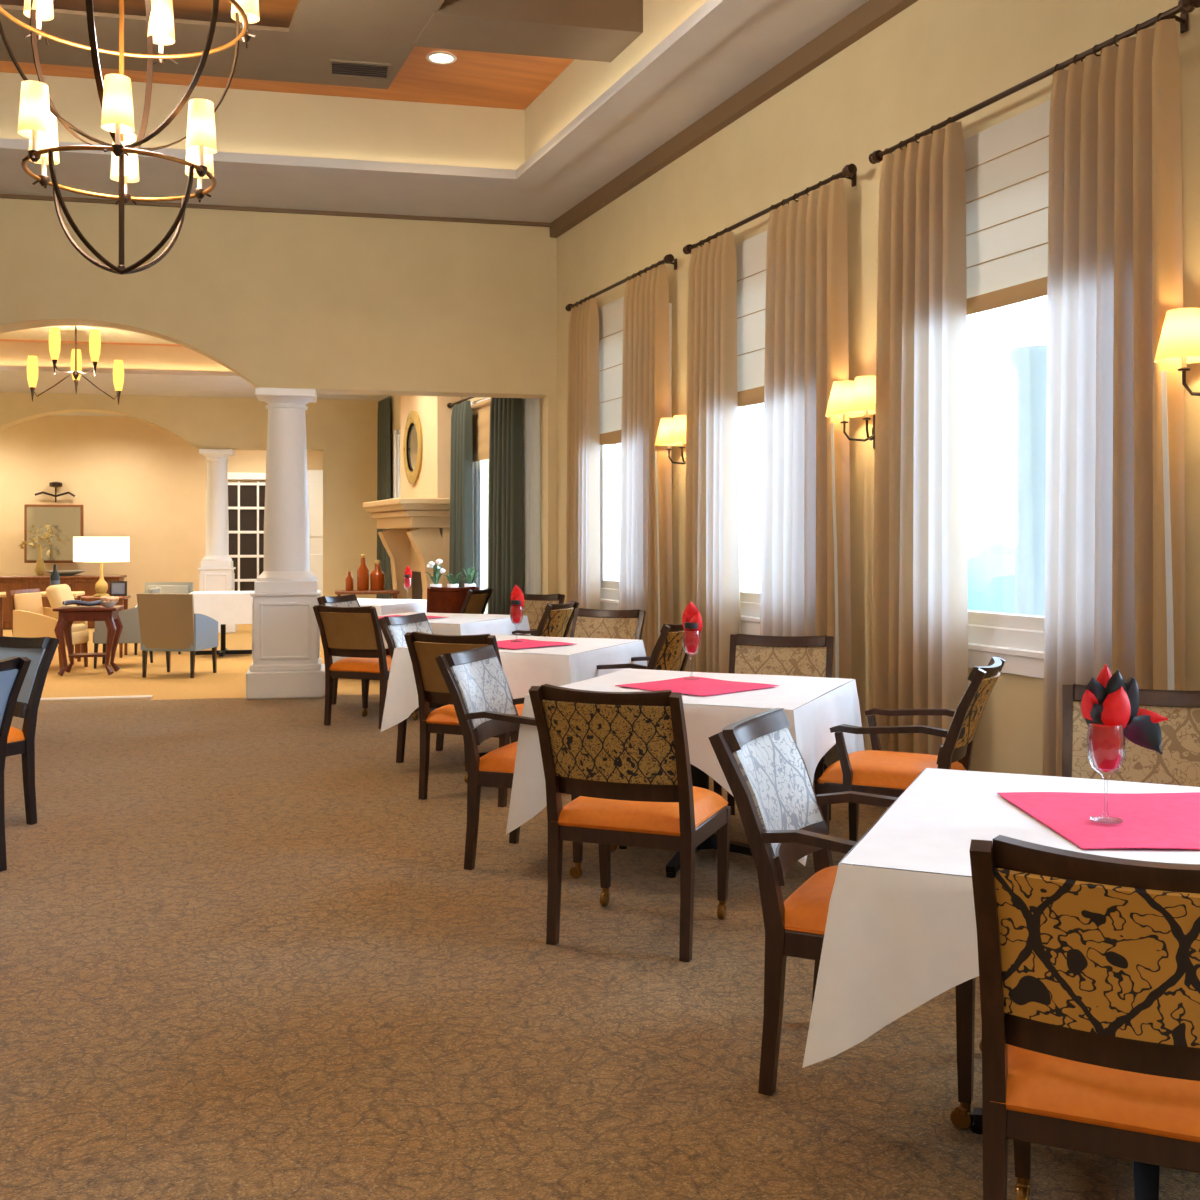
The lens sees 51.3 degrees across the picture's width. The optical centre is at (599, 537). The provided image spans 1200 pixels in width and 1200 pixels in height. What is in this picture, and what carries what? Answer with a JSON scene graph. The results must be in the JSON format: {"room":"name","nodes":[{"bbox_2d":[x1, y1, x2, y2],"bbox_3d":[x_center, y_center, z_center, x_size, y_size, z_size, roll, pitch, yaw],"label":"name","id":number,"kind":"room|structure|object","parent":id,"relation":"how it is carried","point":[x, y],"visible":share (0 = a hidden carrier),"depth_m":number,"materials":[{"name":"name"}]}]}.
{"room":"restaurant","nodes":[
{"label":"restaurant","id":0,"kind":"room"},
{"bbox_2d":[0,339,180,345],"bbox_3d":[-5.676,-2.595,14.966,10.300,0.150,7.700,0,0,-12],"label":"ceiling","id":1,"kind":"structure","parent":0,"point":[0,339],"depth_m":16.11,"materials":[{"name":"brown wood"}]},
{"bbox_2d":[0,326,174,343],"bbox_3d":[-5.559,-2.465,14.173,6.200,0.110,2.600,0,0,-12],"label":"ceiling panel","id":2,"kind":"object","parent":1,"relation":"attached to","point":[67,333],"visible":0.11,"depth_m":14.88,"materials":[{"name":"paint"}]},
{"bbox_2d":[27,326,123,404],"bbox_3d":[-5.902,-2.020,14.075,1.020,0.980,0.667,0,0,-22],"label":"chandelier","id":3,"kind":"object","parent":2,"relation":"hanging from","point":[54,333],"visible":0.99,"depth_m":13.99,"materials":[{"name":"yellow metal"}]},
{"bbox_2d":[0,415,322,608],"bbox_3d":[-7.154,-0.570,21.195,12.000,4.000,0.202,0,0,-12],"label":"wall","id":4,"kind":"structure","parent":0,"point":[138,480],"depth_m":20.91,"materials":[{"name":"beige paint"}]},
{"bbox_2d":[24,504,83,562],"bbox_3d":[-8.904,-0.070,20.388,0.900,0.950,0.050,0,0,-12],"label":"framed mirror","id":5,"kind":"object","parent":4,"relation":"attached to","point":[66,522],"visible":0.97,"depth_m":20.37,"materials":[{"name":"brown wood"}]},
{"bbox_2d":[228,472,265,590],"bbox_3d":[-5.986,0.160,21.282,1.300,2.540,0.115,0,0,-12],"label":"door","id":6,"kind":"structure","parent":4,"relation":"in","point":[246,501],"depth_m":21.29,"materials":[{"name":"white paint"}]},
{"bbox_2d":[307,470,322,597],"bbox_3d":[-4.871,0.130,21.519,0.500,2.600,0.075,0,0,-12],"label":"door","id":7,"kind":"structure","parent":4,"relation":"in","point":[315,477],"depth_m":21.48,"materials":[{"name":"white paint"}]},
{"bbox_2d":[0,392,377,598],"bbox_3d":[-6.758,-0.670,18.851,9.800,4.200,0.350,0,0,-12],"label":"wall","id":8,"kind":"structure","parent":0,"point":[345,431],"depth_m":19.21,"materials":[{"name":"paint"}]},
{"bbox_2d":[0,366,387,400],"bbox_3d":[-5.676,-2.160,14.966,10.300,0.060,7.700,0,0,-12],"label":"ceiling","id":9,"kind":"structure","parent":0,"point":[12,378],"depth_m":17.34,"materials":[{"name":"paint"}]},
{"bbox_2d":[0,198,556,594],"bbox_3d":[-5.104,-1.220,10.972,9.560,5.300,0.350,0,0,-12],"label":"wall","id":10,"kind":"structure","parent":0,"point":[327,304],"depth_m":11.34,"materials":[{"name":"paint"}]},
{"bbox_2d":[40,695,152,701],"bbox_3d":[-4.971,1.418,10.924,2.000,0.024,0.120,0,0,-12],"label":"trim","id":11,"kind":"structure","parent":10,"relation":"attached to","point":[138,697],"depth_m":11.01,"materials":[{"name":"beige"}]},
{"bbox_2d":[0,194,550,226],"bbox_3d":[-5.044,-2.945,10.786,9.500,0.030,0.041,0,0,-12],"label":"trim","id":12,"kind":"structure","parent":10,"relation":"attached to","point":[7,196],"depth_m":11.24,"materials":[{"name":"brown"}]},
{"bbox_2d":[0,0,707,169],"bbox_3d":[-1.832,-3.275,3.988,7.360,0.530,13.767,0,0,-22],"label":"ceiling cove","id":13,"kind":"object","parent":10,"relation":"attached to","point":[246,121],"depth_m":9.91,"materials":[{"name":"paint"}]},
{"bbox_2d":[0,0,770,187],"bbox_3d":[-1.830,-2.947,3.983,7.240,0.025,13.636,0,0,-22],"label":"trim","id":14,"kind":"structure","parent":10,"relation":"attached to","point":[724,16],"depth_m":9.28,"materials":[{"name":"paint"}]},
{"bbox_2d":[0,0,574,109],"bbox_3d":[-2.401,-3.605,4.117,9.400,0.130,16.628,0,0,-22],"label":"ceiling","id":15,"kind":"structure","parent":0,"point":[480,79],"depth_m":9.55,"materials":[{"name":"brown wood"}]},
{"bbox_2d":[0,0,259,274],"bbox_3d":[-2.395,-2.429,6.258,1.361,2.221,1.310,0,0,-22],"label":"chandelier","id":16,"kind":"object","parent":15,"relation":"hanging from","point":[38,114],"visible":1,"depth_m":6.25,"materials":[{"name":"brown metal"}]},
{"bbox_2d":[0,0,443,88],"bbox_3d":[-2.384,-3.303,6.225,3.717,0.025,6.130,0,0,-22],"label":"ceiling panel","id":17,"kind":"object","parent":15,"relation":"attached to","point":[319,31],"visible":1,"depth_m":8.30,"materials":[{"name":"beige paint"}]},
{"bbox_2d":[329,59,390,79],"bbox_3d":[-1.684,-3.284,8.761,0.420,0.015,0.280,0,0,-12],"label":"ceiling vent","id":18,"kind":"object","parent":17,"relation":"attached to","point":[346,68],"visible":1,"depth_m":8.74,"materials":[{"name":"black metal"}]},
{"bbox_2d":[414,0,642,61],"bbox_3d":[-3.278,-3.410,7.603,7.197,0.280,0.540,0,0,-12],"label":"ceiling beam","id":19,"kind":"structure","parent":15,"relation":"attached to","point":[591,30],"depth_m":8.05,"materials":[{"name":"beige paint"}]},
{"bbox_2d":[0,0,868,222],"bbox_3d":[-2.344,-2.985,3.976,9.400,0.050,16.324,0,0,-22],"label":"ceiling","id":20,"kind":"structure","parent":0,"point":[777,30],"depth_m":10.04,"materials":[{"name":"paint"}]},
{"bbox_2d":[0,624,1199,1199],"bbox_3d":[-4.278,1.480,9.214,9.700,0.100,27.487,0,0,-22],"label":"floor","id":21,"kind":"structure","parent":0,"point":[243,956],"depth_m":3.84,"materials":[{"name":"carpet"}]},
{"bbox_2d":[0,656,30,871],"bbox_3d":[-2.836,0.967,5.216,0.690,0.929,0.539,0,0,23],"label":"dining chair","id":22,"kind":"object","parent":21,"relation":"on","point":[13,670],"visible":1,"depth_m":5.34,"materials":[{"name":"black wood"}]},
{"bbox_2d":[0,636,58,824],"bbox_3d":[-3.138,0.967,6.186,0.539,0.929,0.690,0,0,23],"label":"dining chair","id":23,"kind":"object","parent":21,"relation":"on","point":[40,650],"visible":0.7,"depth_m":6.26,"materials":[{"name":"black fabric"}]},
{"bbox_2d":[6,589,88,669],"bbox_3d":[-6.024,0.997,13.629,0.660,0.867,0.600,0,0,5],"label":"upholstered armchair","id":24,"kind":"object","parent":21,"relation":"on","point":[29,618],"visible":0.69,"depth_m":13.37,"materials":[{"name":"beige fabric"}]},
{"bbox_2d":[13,592,43,614],"bbox_3d":[-6.228,0.810,13.648,0.095,0.418,0.500,0,0,5],"label":"cushion","id":25,"kind":"object","parent":24,"relation":"on","point":[22,601],"depth_m":13.62,"materials":[{"name":"brown fabric"}]},
{"bbox_2d":[46,584,76,619],"bbox_3d":[-5.850,0.710,13.620,0.240,0.407,0.500,0,0,-6],"label":"cushion","id":26,"kind":"object","parent":24,"relation":"on","point":[56,594],"visible":0.57,"depth_m":13.40,"materials":[{"name":"brown fabric"}]},
{"bbox_2d":[0,575,126,628],"bbox_3d":[-8.656,1.010,19.845,2.080,0.820,0.575,0,0,-12],"label":"base cabinet","id":27,"kind":"object","parent":21,"relation":"on","point":[86,583],"visible":0.27,"depth_m":19.58,"materials":[{"name":"brown wood"}]},
{"bbox_2d":[53,605,123,675],"bbox_3d":[-5.370,1.077,13.139,0.620,0.704,0.500,0,0,-12],"label":"end table","id":28,"kind":"object","parent":21,"relation":"on","point":[67,614],"visible":1,"depth_m":12.98,"materials":[{"name":"red wood"}]},
{"bbox_2d":[74,596,130,658],"bbox_3d":[-6.001,1.067,15.050,0.600,0.725,0.450,0,0,-12],"label":"table","id":29,"kind":"object","parent":21,"relation":"on","point":[83,598],"visible":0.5,"depth_m":14.91,"materials":[{"name":"brown wood"}]},
{"bbox_2d":[73,537,128,596],"bbox_3d":[-6.001,0.345,15.050,0.630,0.720,0.630,0,0,-12],"label":"table lamp","id":30,"kind":"object","parent":29,"relation":"on","point":[85,549],"visible":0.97,"depth_m":14.81,"materials":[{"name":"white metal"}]},
{"bbox_2d":[93,587,159,668],"bbox_3d":[-5.292,0.997,14.025,0.660,0.867,0.600,0,0,-12],"label":"upholstered armchair","id":31,"kind":"object","parent":21,"relation":"on","point":[130,633],"visible":0.37,"depth_m":13.74,"materials":[{"name":"grey fabric"}]},
{"bbox_2d":[134,582,193,654],"bbox_3d":[-5.454,0.997,15.626,0.600,0.867,0.660,0,0,-6],"label":"upholstered armchair","id":32,"kind":"object","parent":21,"relation":"on","point":[165,587],"visible":0.14,"depth_m":15.84,"materials":[{"name":"grey fabric"}]},
{"bbox_2d":[136,593,217,677],"bbox_3d":[-4.385,0.997,12.994,0.600,0.867,0.660,0,0,8],"label":"upholstered armchair","id":33,"kind":"object","parent":21,"relation":"on","point":[168,622],"visible":1,"depth_m":12.73,"materials":[{"name":"brown fabric"}]},
{"bbox_2d":[198,449,237,632],"bbox_3d":[-5.832,0.046,19.042,0.580,2.768,0.580,0,0,-12],"label":"column","id":34,"kind":"structure","parent":21,"relation":"on","point":[217,573],"depth_m":18.89,"materials":[{"name":"white paint"}]},
{"bbox_2d":[195,624,251,656],"bbox_3d":[-4.581,1.042,15.198,0.760,0.745,0.720,0,0,-12],"label":"pedestal table","id":35,"kind":"object","parent":21,"relation":"on","point":[223,651],"visible":0.33,"depth_m":15.17,"materials":[{"name":"black metal"}]},
{"bbox_2d":[191,591,253,623],"bbox_3d":[-4.581,0.842,15.198,0.774,0.364,0.774,0,0,-12],"label":"tablecloth","id":36,"kind":"object","parent":35,"relation":"on","point":[225,607],"visible":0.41,"depth_m":14.85,"materials":[{"name":"white fabric"}]},
{"bbox_2d":[246,387,324,699],"bbox_3d":[-2.869,0.043,11.447,0.680,2.773,0.680,0,0,-12],"label":"column","id":37,"kind":"structure","parent":21,"relation":"on","point":[286,664],"depth_m":11.23,"materials":[{"name":"white paint"}]},
{"bbox_2d":[317,594,390,704],"bbox_3d":[-2.034,0.967,10.903,0.690,0.929,0.616,0,0,23],"label":"dining chair","id":38,"kind":"object","parent":21,"relation":"on","point":[351,600],"visible":0.15,"depth_m":10.96,"materials":[{"name":"brown wood"}]},
{"bbox_2d":[313,605,418,728],"bbox_3d":[-1.787,0.967,9.615,0.539,0.929,0.690,0,0,23],"label":"dining chair","id":39,"kind":"object","parent":21,"relation":"on","point":[355,633],"visible":0.87,"depth_m":9.40,"materials":[{"name":"brown wood"}]},
{"bbox_2d":[363,395,460,599],"bbox_3d":[-2.367,-0.345,15.639,0.780,3.550,2.200,0,0,-22],"label":"fireplace","id":40,"kind":"object","parent":21,"relation":"on","point":[416,524],"visible":0.6,"depth_m":14.94,"materials":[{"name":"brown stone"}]},
{"bbox_2d":[403,410,422,483],"bbox_3d":[-2.381,-1.150,15.849,0.050,0.940,0.935,0,0,-22],"label":"round mirror","id":41,"kind":"object","parent":40,"relation":"attached to","point":[415,444],"visible":1,"depth_m":15.82,"materials":[{"name":"gold metal"}]},
{"bbox_2d":[378,613,464,766],"bbox_3d":[-1.014,0.967,8.112,0.690,0.929,0.616,0,0,23],"label":"dining chair","id":42,"kind":"object","parent":21,"relation":"on","point":[394,629],"visible":0.24,"depth_m":8.07,"materials":[{"name":"brown wood"}]},
{"bbox_2d":[427,586,478,613],"bbox_3d":[-1.590,0.967,13.296,0.539,0.929,0.690,0,0,-12],"label":"cabinet","id":43,"kind":"object","parent":21,"relation":"on","point":[439,599],"visible":0.24,"depth_m":13.00,"materials":[{"name":"red wood"}]},
{"bbox_2d":[404,631,523,806],"bbox_3d":[-0.675,0.967,6.915,0.539,0.929,0.690,0,0,23],"label":"dining chair","id":44,"kind":"object","parent":21,"relation":"on","point":[423,648],"visible":0.38,"depth_m":6.76,"materials":[{"name":"brown wood"}]},
{"bbox_2d":[460,588,492,613],"bbox_3d":[-1.479,0.967,12.543,0.690,0.929,0.539,0,0,18],"label":"dining chair","id":45,"kind":"object","parent":21,"relation":"on","point":[476,601],"visible":0.2,"depth_m":12.37,"materials":[{"name":"brown wood"}]},
{"bbox_2d":[404,641,635,756],"bbox_3d":[-0.483,1.052,7.885,1.130,0.755,1.130,0,0,23],"label":"dining table","id":46,"kind":"object","parent":21,"relation":"on","point":[481,754],"visible":0.04,"depth_m":7.71,"materials":[{"name":"black metal"}]},
{"bbox_2d":[381,634,646,731],"bbox_3d":[-0.483,0.920,7.885,1.285,0.508,1.285,0,0,23],"label":"tablecloth","id":47,"kind":"object","parent":46,"relation":"on","point":[522,671],"visible":0.42,"depth_m":7.52,"materials":[{"name":"white fabric"}]},
{"bbox_2d":[435,645,616,878],"bbox_3d":[-0.316,0.967,5.576,0.690,0.929,0.616,0,0,19],"label":"dining chair","id":48,"kind":"object","parent":21,"relation":"on","point":[484,704],"visible":0.57,"depth_m":5.42,"materials":[{"name":"brown wood"}]},
{"bbox_2d":[507,594,564,635],"bbox_3d":[-0.691,0.967,11.096,0.539,0.929,0.690,0,0,23],"label":"dining chair","id":49,"kind":"object","parent":21,"relation":"on","point":[534,606],"visible":0.2,"depth_m":11.33,"materials":[{"name":"gold wood"}]},
{"bbox_2d":[512,601,578,636],"bbox_3d":[-0.573,0.967,9.939,0.690,0.929,0.616,0,0,23],"label":"dining chair","id":50,"kind":"object","parent":21,"relation":"on","point":[556,620],"visible":0.27,"depth_m":9.76,"materials":[{"name":"brown wood"}]},
{"bbox_2d":[570,608,645,639],"bbox_3d":[-0.052,0.967,8.637,0.539,0.929,0.690,0,0,23],"label":"dining chair","id":51,"kind":"object","parent":21,"relation":"on","point":[587,623],"visible":0.19,"depth_m":8.89,"materials":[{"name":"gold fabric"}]},
{"bbox_2d":[529,684,730,961],"bbox_3d":[0.126,0.967,4.487,0.539,0.929,0.690,0,0,21],"label":"dining chair","id":52,"kind":"object","parent":21,"relation":"on","point":[625,755],"visible":1,"depth_m":4.28,"materials":[{"name":"brown wood"}]},
{"bbox_2d":[597,624,688,670],"bbox_3d":[0.223,0.967,7.670,0.690,0.929,0.616,0,0,26],"label":"dining chair","id":53,"kind":"object","parent":21,"relation":"on","point":[668,653],"visible":0.21,"depth_m":7.41,"materials":[{"name":"brown wood"}]},
{"bbox_2d":[618,682,848,877],"bbox_3d":[0.446,1.052,5.617,1.130,0.755,1.130,0,0,23],"label":"dining table","id":54,"kind":"object","parent":21,"relation":"on","point":[700,778],"visible":0.16,"depth_m":5.52,"materials":[{"name":"black wood"}]},
{"bbox_2d":[506,668,864,865],"bbox_3d":[0.446,0.960,5.617,1.285,0.588,1.285,0,0,23],"label":"tablecloth","id":55,"kind":"object","parent":54,"relation":"on","point":[811,723],"visible":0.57,"depth_m":5.27,"materials":[{"name":"white fabric"}]},
{"bbox_2d":[615,676,778,695],"bbox_3d":[0.435,0.661,5.591,0.520,0.006,0.520,0,0,-45],"label":"topper","id":56,"kind":"object","parent":55,"relation":"on","point":[702,686],"visible":0.98,"depth_m":5.56,"materials":[{"name":"pink fabric"}]},
{"bbox_2d":[682,601,702,679],"bbox_3d":[0.431,0.475,5.831,0.094,0.361,0.097,0,0,0],"label":"goblet","id":57,"kind":"object","parent":56,"relation":"on","point":[692,622],"visible":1,"depth_m":5.81,"materials":[{"name":"clear glass"}]},
{"bbox_2d":[713,634,833,819],"bbox_3d":[0.875,0.967,6.238,0.539,0.929,0.690,0,0,14],"label":"dining chair","id":58,"kind":"object","parent":21,"relation":"on","point":[809,656],"visible":0.28,"depth_m":6.50,"materials":[{"name":"beige fabric"}]},
{"bbox_2d":[709,708,981,1129],"bbox_3d":[0.696,0.967,3.370,0.690,0.929,0.616,0,0,25],"label":"dining chair","id":59,"kind":"object","parent":21,"relation":"on","point":[764,769],"visible":0.56,"depth_m":3.23,"materials":[{"name":"brown wood"}]},
{"bbox_2d":[817,657,1005,841],"bbox_3d":[1.312,0.967,5.218,0.690,0.929,0.616,0,0,26],"label":"dining chair","id":60,"kind":"object","parent":21,"relation":"on","point":[877,771],"visible":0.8,"depth_m":5.07,"materials":[{"name":"brown wood"}]},
{"bbox_2d":[853,864,1159,1199],"bbox_3d":[1.254,1.052,2.871,1.130,0.755,1.130,0,0,23],"label":"dining table","id":61,"kind":"object","parent":21,"relation":"on","point":[1146,1176],"visible":0.12,"depth_m":2.66,"materials":[{"name":"brown wood"}]},
{"bbox_2d":[802,768,1199,1067],"bbox_3d":[1.254,0.870,2.871,1.285,0.408,1.285,0,0,23],"label":"tablecloth","id":62,"kind":"object","parent":61,"relation":"on","point":[894,941],"visible":0.7,"depth_m":2.53,"materials":[{"name":"white fabric"}]},
{"bbox_2d":[997,792,1199,848],"bbox_3d":[1.319,0.661,2.951,0.580,0.006,0.580,0,0,0],"label":"topper","id":63,"kind":"object","parent":62,"relation":"on","point":[1150,820],"visible":0.98,"depth_m":2.96,"materials":[{"name":"pink fabric"}]},
{"bbox_2d":[1081,664,1167,823],"bbox_3d":[1.224,0.475,2.909,0.189,0.362,0.095,0,0,0],"label":"goblet","id":64,"kind":"object","parent":63,"relation":"on","point":[1111,711],"visible":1,"depth_m":2.90,"materials":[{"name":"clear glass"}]},
{"bbox_2d":[969,835,1199,1199],"bbox_3d":[0.994,0.967,2.284,0.539,0.929,0.690,0,0,23],"label":"dining chair","id":65,"kind":"object","parent":21,"relation":"on","point":[1089,964],"visible":1,"depth_m":2.11,"materials":[{"name":"brown wood"}]},
{"bbox_2d":[1062,684,1199,786],"bbox_3d":[1.734,0.967,3.956,0.539,0.929,0.690,0,0,23],"label":"dining chair","id":66,"kind":"object","parent":21,"relation":"on","point":[1179,763],"visible":0.23,"depth_m":4.18,"materials":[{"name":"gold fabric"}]},
{"bbox_3d":[-1.392,1.052,10.483,1.130,0.755,1.130,0,0,23],"label":"dining table","id":67,"kind":"object","parent":21,"relation":"on","visible":0},
{"bbox_2d":[332,612,530,662],"bbox_3d":[-1.393,0.920,10.482,1.285,0.508,1.285,0,0,23],"label":"tablecloth","id":68,"kind":"object","parent":67,"relation":"on","point":[499,626],"visible":0.33,"depth_m":10.20,"materials":[{"name":"white fabric"}]},
{"bbox_3d":[-2.477,1.052,13.141,1.130,0.755,1.130,0,0,23],"label":"dining table","id":69,"kind":"object","parent":21,"relation":"on","visible":0},
{"bbox_2d":[357,598,426,615],"bbox_3d":[-2.477,0.920,13.141,1.285,0.508,1.285,0,0,23],"label":"tablecloth","id":70,"kind":"object","parent":69,"relation":"on","point":[383,606],"visible":0.25,"depth_m":12.86,"materials":[{"name":"white fabric"}]},
{"bbox_2d":[378,0,1199,775],"bbox_3d":[0.028,-1.220,10.997,0.220,5.300,27.600,0,0,-22],"label":"wall","id":71,"kind":"structure","parent":0,"point":[933,61],"depth_m":7.01,"materials":[{"name":"paint"}]},
{"bbox_2d":[0,341,232,371],"bbox_3d":[-5.688,-2.355,14.299,8.400,0.330,4.300,0,0,-12],"label":"trim","id":72,"kind":"structure","parent":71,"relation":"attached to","point":[12,353],"depth_m":16.27,"materials":[{"name":"paint"}]},
{"bbox_2d":[376,397,390,598],"bbox_3d":[-3.243,-0.330,18.683,0.077,3.480,0.870,0,0,-22],"label":"curtain","id":73,"kind":"object","parent":71,"relation":"hanging from","point":[383,424],"visible":0.61,"depth_m":18.52,"materials":[{"name":"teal fabric"}]},
{"bbox_2d":[394,429,400,497],"bbox_3d":[-2.646,-0.465,17.467,0.140,2.210,1.740,0,0,-22],"label":"window","id":74,"kind":"structure","parent":71,"relation":"in","point":[397,433],"depth_m":18.15,"materials":[{"name":"white glass"}]},
{"bbox_2d":[447,397,474,407],"bbox_3d":[-1.200,-1.570,13.521,0.181,0.080,2.920,0,0,-22],"label":"curtain rod","id":75,"kind":"object","parent":71,"relation":"attached to","point":[449,405],"visible":0.41,"depth_m":14.47,"materials":[{"name":"brown metal"}]},
{"bbox_2d":[449,400,472,586],"bbox_3d":[-1.605,-0.070,14.367,0.153,2.960,0.728,0,0,-22],"label":"curtain","id":76,"kind":"object","parent":75,"relation":"hanging from","point":[461,461],"visible":0.68,"depth_m":14.20,"materials":[{"name":"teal fabric"}]},
{"bbox_2d":[488,398,523,614],"bbox_3d":[-0.977,-0.070,12.804,0.156,2.960,0.980,0,0,-22],"label":"curtain","id":77,"kind":"object","parent":75,"relation":"hanging from","point":[505,510],"visible":0.73,"depth_m":12.70,"materials":[{"name":"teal fabric"}]},
{"bbox_2d":[523,398,540,594],"bbox_3d":[-0.683,-0.070,12.285,0.058,2.960,0.523,0,0,-22],"label":"curtain","id":78,"kind":"object","parent":75,"relation":"hanging from","point":[531,407],"visible":0.62,"depth_m":12.23,"materials":[{"name":"fabric"}]},
{"bbox_2d":[471,397,489,613],"bbox_3d":[-1.142,-0.190,13.706,0.140,2.760,1.740,0,0,-22],"label":"window","id":79,"kind":"structure","parent":71,"relation":"in","point":[481,467],"depth_m":14.30,"materials":[{"name":"white"}]},
{"bbox_2d":[471,398,490,461],"bbox_3d":[-1.201,-1.200,13.683,0.013,0.660,1.500,0,0,-22],"label":"blind","id":80,"kind":"object","parent":79,"relation":"attached to","point":[480,410],"visible":0.32,"depth_m":14.01,"materials":[{"name":"beige fabric"}]},
{"bbox_2d":[565,254,676,311],"bbox_3d":[0.161,-2.045,10.145,0.162,0.080,2.160,0,0,-22],"label":"curtain rod","id":81,"kind":"object","parent":71,"relation":"attached to","point":[668,259],"visible":0.93,"depth_m":9.77,"materials":[{"name":"brown metal"}]},
{"bbox_2d":[566,298,599,636],"bbox_3d":[-0.153,-0.307,10.796,0.157,3.435,0.610,0,0,-22],"label":"curtain","id":82,"kind":"object","parent":81,"relation":"hanging from","point":[583,409],"visible":0.75,"depth_m":10.64,"materials":[{"name":"fabric"}]},
{"bbox_2d":[619,264,672,665],"bbox_3d":[0.345,-0.307,9.549,0.159,3.435,0.838,0,0,-22],"label":"curtain","id":83,"kind":"object","parent":81,"relation":"hanging from","point":[645,565],"visible":0.8,"depth_m":9.44,"materials":[{"name":"fabric"}]},
{"bbox_2d":[600,303,671,609],"bbox_3d":[0.255,-0.565,10.215,0.140,2.410,1.740,0,0,-22],"label":"window","id":84,"kind":"structure","parent":71,"relation":"in","point":[610,455],"depth_m":10.69,"materials":[{"name":"white"}]},
{"bbox_2d":[598,297,623,444],"bbox_3d":[0.184,-1.373,10.187,0.030,1.195,1.500,0,0,-22],"label":"blind","id":85,"kind":"object","parent":84,"relation":"attached to","point":[610,314],"visible":0.27,"depth_m":10.44,"materials":[{"name":"fabric"}]},
{"bbox_2d":[655,415,685,463],"bbox_3d":[0.565,-0.680,9.015,0.255,0.380,0.430,0,0,-22],"label":"wall sconce","id":86,"kind":"object","parent":71,"relation":"attached to","point":[671,431],"visible":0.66,"depth_m":8.98,"materials":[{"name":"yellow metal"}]},
{"bbox_2d":[550,0,917,237],"bbox_3d":[2.289,-2.895,4.954,0.070,0.130,14.700,0,0,-22],"label":"trim","id":87,"kind":"structure","parent":71,"relation":"attached to","point":[872,14],"depth_m":8.21,"materials":[{"name":"brown"}]},
{"bbox_2d":[738,403,763,634],"bbox_3d":[1.135,-0.565,8.015,0.140,2.410,1.740,0,0,-22],"label":"window","id":88,"kind":"structure","parent":71,"relation":"in","point":[751,417],"depth_m":8.39,"materials":[{"name":"white"}]},
{"bbox_2d":[735,230,767,406],"bbox_3d":[1.064,-1.418,7.986,0.030,1.105,1.500,0,0,-22],"label":"blind","id":89,"kind":"object","parent":71,"relation":"attached to","point":[751,254],"visible":0.16,"depth_m":8.19,"materials":[{"name":"fabric"}]},
{"bbox_2d":[683,163,856,253],"bbox_3d":[1.050,-2.045,7.921,0.162,0.080,2.130,0,0,-22],"label":"curtain rod","id":90,"kind":"object","parent":71,"relation":"attached to","point":[849,171],"visible":0.93,"depth_m":7.56,"materials":[{"name":"brown metal"}]},
{"bbox_2d":[685,232,740,672],"bbox_3d":[0.753,-0.307,8.535,0.157,3.435,0.680,0,0,-22],"label":"curtain","id":91,"kind":"object","parent":90,"relation":"hanging from","point":[712,573],"visible":0.78,"depth_m":8.45,"materials":[{"name":"fabric"}]},
{"bbox_2d":[760,179,851,780],"bbox_3d":[1.210,-0.307,7.390,0.162,3.435,0.955,0,0,-22],"label":"curtain","id":92,"kind":"object","parent":90,"relation":"hanging from","point":[806,568],"visible":0.76,"depth_m":7.27,"materials":[{"name":"fabric"}]},
{"bbox_2d":[825,376,875,449],"bbox_3d":[1.423,-0.680,6.870,0.255,0.380,0.430,0,0,-22],"label":"wall sconce","id":93,"kind":"object","parent":71,"relation":"attached to","point":[856,398],"visible":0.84,"depth_m":6.86,"materials":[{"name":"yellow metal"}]},
{"bbox_2d":[967,295,1046,678],"bbox_3d":[2.004,-0.565,5.842,0.140,2.410,1.740,0,0,-22],"label":"window","id":94,"kind":"structure","parent":71,"relation":"in","point":[1007,345],"depth_m":6.02,"materials":[{"name":"white"}]},
{"bbox_2d":[964,100,1050,314],"bbox_3d":[1.933,-1.530,5.814,0.030,0.880,1.500,0,0,-22],"label":"blind","id":95,"kind":"object","parent":71,"relation":"attached to","point":[1007,162],"visible":0.36,"depth_m":5.87,"materials":[{"name":"fabric"}]},
{"bbox_2d":[869,0,1199,163],"bbox_3d":[1.914,-2.045,5.763,0.162,0.080,2.160,0,0,-22],"label":"curtain rod","id":96,"kind":"object","parent":71,"relation":"attached to","point":[1185,7],"visible":0.96,"depth_m":5.40,"materials":[{"name":"brown metal"}]},
{"bbox_2d":[872,122,967,808],"bbox_3d":[1.618,-0.307,6.366,0.161,3.435,0.719,0,0,-22],"label":"curtain","id":97,"kind":"object","parent":96,"relation":"hanging from","point":[920,639],"visible":0.88,"depth_m":6.29,"materials":[{"name":"fabric"}]},
{"bbox_2d":[1043,18,1185,776],"bbox_3d":[2.103,-0.307,5.148,0.169,3.435,0.800,0,0,-22],"label":"curtain","id":98,"kind":"object","parent":96,"relation":"hanging from","point":[1115,572],"visible":0.79,"depth_m":5.06,"materials":[{"name":"fabric"}]},
{"bbox_2d":[1154,308,1199,395],"bbox_3d":[2.296,-0.680,4.688,0.255,0.380,0.430,0,0,-22],"label":"wall sconce","id":99,"kind":"object","parent":71,"relation":"attached to","point":[1180,334],"visible":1,"depth_m":4.72,"materials":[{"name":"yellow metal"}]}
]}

